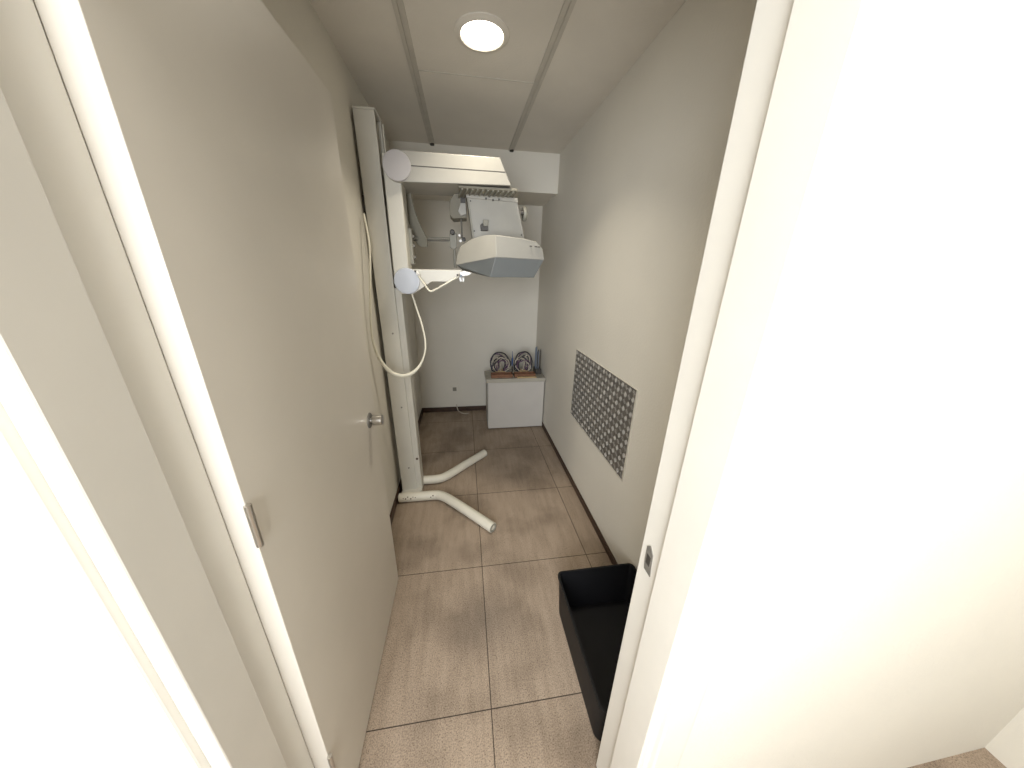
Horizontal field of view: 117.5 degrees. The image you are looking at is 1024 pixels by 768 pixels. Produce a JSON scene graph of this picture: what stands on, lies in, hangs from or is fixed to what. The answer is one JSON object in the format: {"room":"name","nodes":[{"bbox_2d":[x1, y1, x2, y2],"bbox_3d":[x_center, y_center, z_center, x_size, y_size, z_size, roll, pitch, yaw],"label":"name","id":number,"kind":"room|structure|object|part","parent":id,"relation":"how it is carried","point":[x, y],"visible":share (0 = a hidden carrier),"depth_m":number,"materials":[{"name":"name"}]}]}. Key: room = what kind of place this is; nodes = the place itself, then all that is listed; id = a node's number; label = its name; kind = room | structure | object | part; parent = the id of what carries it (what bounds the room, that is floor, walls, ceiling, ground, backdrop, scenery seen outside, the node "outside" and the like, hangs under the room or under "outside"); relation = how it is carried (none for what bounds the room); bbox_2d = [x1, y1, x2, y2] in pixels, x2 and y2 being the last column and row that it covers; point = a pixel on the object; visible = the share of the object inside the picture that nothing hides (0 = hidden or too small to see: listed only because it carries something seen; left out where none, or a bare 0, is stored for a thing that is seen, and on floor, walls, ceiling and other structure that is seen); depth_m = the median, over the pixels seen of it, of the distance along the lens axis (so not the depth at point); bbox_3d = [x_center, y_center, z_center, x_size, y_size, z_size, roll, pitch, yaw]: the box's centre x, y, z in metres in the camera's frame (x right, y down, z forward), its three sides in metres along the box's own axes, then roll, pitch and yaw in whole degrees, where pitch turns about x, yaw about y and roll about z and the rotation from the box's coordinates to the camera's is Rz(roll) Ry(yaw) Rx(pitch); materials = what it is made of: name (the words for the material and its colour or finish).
{"room":"utility closet","nodes":[
{"label":"utility closet","id":0,"kind":"room"},
{"bbox_2d":[33,0,421,762],"bbox_3d":[-0.843,-0.332,1.816,0.100,2.420,2.870,-2,20,-8],"label":"wall","id":1,"kind":"structure","parent":0,"point":[298,19],"depth_m":1.51,"materials":[{"name":"paint"}]},
{"bbox_2d":[390,408,422,524],"bbox_3d":[-0.812,0.778,2.226,0.012,0.055,2.860,-2,20,-8],"label":"baseboard","id":2,"kind":"structure","parent":1,"relation":"attached to","point":[399,489],"depth_m":2.16,"materials":[{"name":"brown wood"}]},
{"bbox_2d":[408,199,542,407],"bbox_3d":[-0.370,-0.851,3.299,1.497,2.420,0.100,-2,20,-8],"label":"wall","id":3,"kind":"structure","parent":0,"point":[476,318],"depth_m":3.30,"materials":[{"name":"paint"}]},
{"bbox_2d":[450,385,457,391],"bbox_3d":[-0.659,0.051,3.519,0.084,0.084,0.011,-2,20,-8],"label":"wall socket","id":4,"kind":"object","parent":3,"relation":"attached to","point":[453,388],"visible":1,"depth_m":3.52,"materials":[{"name":"paint"}]},
{"bbox_2d":[423,405,485,412],"bbox_3d":[-0.385,0.281,3.645,1.275,0.055,0.012,-2,20,-8],"label":"baseboard","id":5,"kind":"structure","parent":3,"relation":"attached to","point":[460,408],"depth_m":3.60,"materials":[{"name":"brown wood"}]},
{"bbox_2d":[388,140,559,205],"bbox_3d":[-0.303,-1.758,2.653,1.297,0.275,0.515,-2,20,-8],"label":"beam","id":6,"kind":"structure","parent":3,"relation":"attached to","point":[534,175],"depth_m":2.46,"materials":[{"name":"paint"}]},
{"bbox_2d":[309,0,685,153],"bbox_3d":[-0.136,-1.229,0.670,3.700,0.092,4.810,-2,20,-8],"label":"ceiling","id":7,"kind":"structure","parent":0,"point":[560,60],"depth_m":1.41,"materials":[{"name":"grey paint"}]},
{"bbox_2d":[454,11,509,52],"bbox_3d":[-0.119,-1.389,1.238,0.220,0.011,0.220,-2,20,-8],"label":"recessed light","id":8,"kind":"object","parent":7,"relation":"in","point":[482,32],"visible":1,"depth_m":1.22,"materials":[{"name":"beige plastic"}]},
{"bbox_3d":[-0.119,-1.390,1.237,0.166,0.008,0.166,-2,20,-8],"label":"lamp glass","id":9,"kind":"part","parent":8,"relation":"part of","materials":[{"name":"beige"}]},
{"bbox_2d":[0,0,1023,767],"bbox_3d":[-0.068,0.157,0.493,3.500,2.420,0.148,-2,20,-8],"label":"wall","id":10,"kind":"structure","parent":0,"point":[878,620],"depth_m":0.52,"materials":[{"name":"paint"}]},
{"bbox_2d":[33,0,397,767],"bbox_3d":[-0.539,0.196,0.926,0.144,2.024,0.774,-2,20,-8],"label":"door","id":11,"kind":"structure","parent":10,"relation":"in","point":[210,138],"depth_m":0.60,"materials":[{"name":"laminate"}]},
{"bbox_3d":[-0.536,0.143,1.231,0.045,0.042,0.042,-2,20,-8],"label":"knob","id":12,"kind":"part","parent":11,"relation":"part of","materials":[{"name":"silver metal"}]},
{"bbox_2d":[0,0,966,767],"bbox_3d":[-0.087,0.297,0.532,0.970,2.130,0.172,-2,20,-8],"label":"door frame","id":13,"kind":"structure","parent":10,"relation":"attached to","point":[115,540],"depth_m":0.38,"materials":[{"name":"paint"}]},
{"bbox_3d":[0.301,0.385,0.681,0.003,0.070,0.027,-2,20,-8],"label":"strike plate","id":14,"kind":"part","parent":13,"relation":"part of","materials":[{"name":"grey metal"}]},
{"bbox_2d":[536,0,756,569],"bbox_3d":[0.539,-0.374,2.019,0.100,2.420,2.870,-2,20,-8],"label":"wall","id":15,"kind":"structure","parent":0,"point":[624,232],"depth_m":1.42,"materials":[{"name":"paint"}]},
{"bbox_2d":[542,422,617,564],"bbox_3d":[0.459,0.744,2.414,0.010,0.045,2.860,-2,20,-8],"label":"baseboard","id":16,"kind":"structure","parent":15,"relation":"attached to","point":[605,545],"depth_m":2.14,"materials":[{"name":"brown wood"}]},
{"bbox_2d":[571,349,638,480],"bbox_3d":[0.516,0.126,1.909,0.006,0.502,0.833,-2,20,-8],"label":"vent grille","id":17,"kind":"object","parent":15,"relation":"attached to","point":[603,404],"visible":1,"depth_m":1.79,"materials":[{"name":"silver metal"}]},
{"bbox_2d":[359,410,1006,767],"bbox_3d":[-0.187,1.120,1.508,3.700,0.080,4.810,-2,20,-8],"label":"floor","id":18,"kind":"structure","parent":0,"point":[477,669],"depth_m":1.45,"materials":[{"name":"tile"}]},
{"bbox_2d":[352,106,543,532],"bbox_3d":[-0.330,-0.269,1.909,0.842,2.259,0.925,17,25,37],"label":"machine","id":19,"kind":"object","parent":18,"relation":"on","point":[498,247],"visible":1,"depth_m":1.71,"materials":[{"name":"white metal"}]},
{"bbox_3d":[-0.720,0.755,2.270,0.136,0.032,0.160,-2,20,-8],"label":"plate","id":20,"kind":"part","parent":19,"relation":"part of","materials":[{"name":"beige ceramic"}]},
{"bbox_3d":[-0.574,-0.999,1.847,0.127,0.340,0.074,-2,20,-8],"label":"curved blade","id":21,"kind":"part","parent":19,"relation":"part of","materials":[{"name":"plastic"}]},
{"bbox_3d":[-0.460,-0.587,1.784,0.350,0.134,0.080,-2,20,-8],"label":"arm","id":22,"kind":"part","parent":19,"relation":"part of","materials":[{"name":"beige ceramic"}]},
{"bbox_3d":[-0.491,-0.891,1.901,0.281,0.020,0.012,-2,20,-8],"label":"head rest rail","id":23,"kind":"part","parent":19,"relation":"part of","materials":[{"name":"grey plastic"}]},
{"bbox_3d":[-0.407,-0.560,1.719,0.231,0.102,0.021,0,20,-5],"label":"chin rest rod","id":24,"kind":"part","parent":19,"relation":"part of","materials":[{"name":"white metal"}]},
{"bbox_3d":[-0.340,-1.130,1.698,0.636,0.135,0.282,-2,20,-8],"label":"arm","id":25,"kind":"part","parent":19,"relation":"part of","materials":[{"name":"beige ceramic"}]},
{"bbox_3d":[-0.357,-0.794,1.946,0.018,0.128,0.017,-2,20,-8],"label":"drop rod","id":26,"kind":"part","parent":19,"relation":"part of","materials":[{"name":"grey plastic"}]},
{"bbox_3d":[-0.294,-1.029,1.834,0.048,0.068,0.013,-2,20,-8],"label":"mount plate","id":27,"kind":"part","parent":19,"relation":"part of","materials":[{"name":"beige ceramic"}]},
{"bbox_3d":[-0.145,-1.076,1.765,0.310,0.012,0.290,-2,20,-8],"label":"rotor plate","id":28,"kind":"part","parent":19,"relation":"part of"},
{"bbox_2d":[484,370,545,428],"bbox_3d":[0.017,0.160,3.273,0.593,0.550,0.280,-2,20,-8],"label":"storage cabinet","id":29,"kind":"object","parent":18,"relation":"on","point":[510,402],"visible":0.88,"depth_m":3.15,"materials":[{"name":"laminate"}]},
{"bbox_2d":[490,352,510,371],"bbox_3d":[-0.116,-0.216,3.157,0.214,0.229,0.106,-2,20,-8],"label":"cable coil","id":30,"kind":"object","parent":29,"relation":"on","point":[499,358],"visible":0.96,"depth_m":3.14,"materials":[{"name":"black rubber"}]},
{"bbox_2d":[491,372,512,377],"bbox_3d":[-0.103,-0.089,3.095,0.210,0.034,0.080,-2,20,-8],"label":"tray","id":31,"kind":"object","parent":29,"relation":"on","point":[493,374],"visible":1,"depth_m":3.07,"materials":[{"name":"brown wood"}]},
{"bbox_2d":[513,351,532,371],"bbox_3d":[0.116,-0.224,3.190,0.201,0.232,0.106,-2,20,-8],"label":"cable coil","id":32,"kind":"object","parent":29,"relation":"on","point":[523,358],"visible":0.98,"depth_m":3.18,"materials":[{"name":"black rubber"}]},
{"bbox_2d":[513,371,535,377],"bbox_3d":[0.125,-0.096,3.128,0.210,0.034,0.080,-2,20,-8],"label":"tray","id":33,"kind":"object","parent":29,"relation":"on","point":[530,373],"visible":0.94,"depth_m":3.10,"materials":[{"name":"brown wood"}]},
{"bbox_2d":[517,376,536,377],"bbox_3d":[0.148,-0.068,3.080,0.190,0.014,0.029,-2,20,-8],"label":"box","id":34,"kind":"object","parent":29,"relation":"on","point":[517,376],"visible":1,"depth_m":3.07,"materials":[{"name":"beige wood"}]},
{"bbox_2d":[533,347,540,373],"bbox_3d":[0.265,-0.257,3.205,0.060,0.290,0.120,-2,20,-8],"label":"holder","id":35,"kind":"object","parent":29,"relation":"on","point":[536,368],"visible":1,"depth_m":3.18,"materials":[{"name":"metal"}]},
{"bbox_2d":[558,563,636,740],"bbox_3d":[0.435,1.060,1.290,0.382,0.205,0.507,-2,20,-8],"label":"plastic bin","id":36,"kind":"object","parent":18,"relation":"on","point":[594,602],"visible":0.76,"depth_m":1.41,"materials":[{"name":"black plastic"}]},
{"bbox_2d":[985,707,1023,767],"bbox_3d":[1.829,0.370,0.013,0.100,2.420,1.740,-2,20,-8],"label":"wall","id":37,"kind":"structure","parent":0,"point":[1007,746],"depth_m":1.03,"materials":[{"name":"paint"}]}
]}

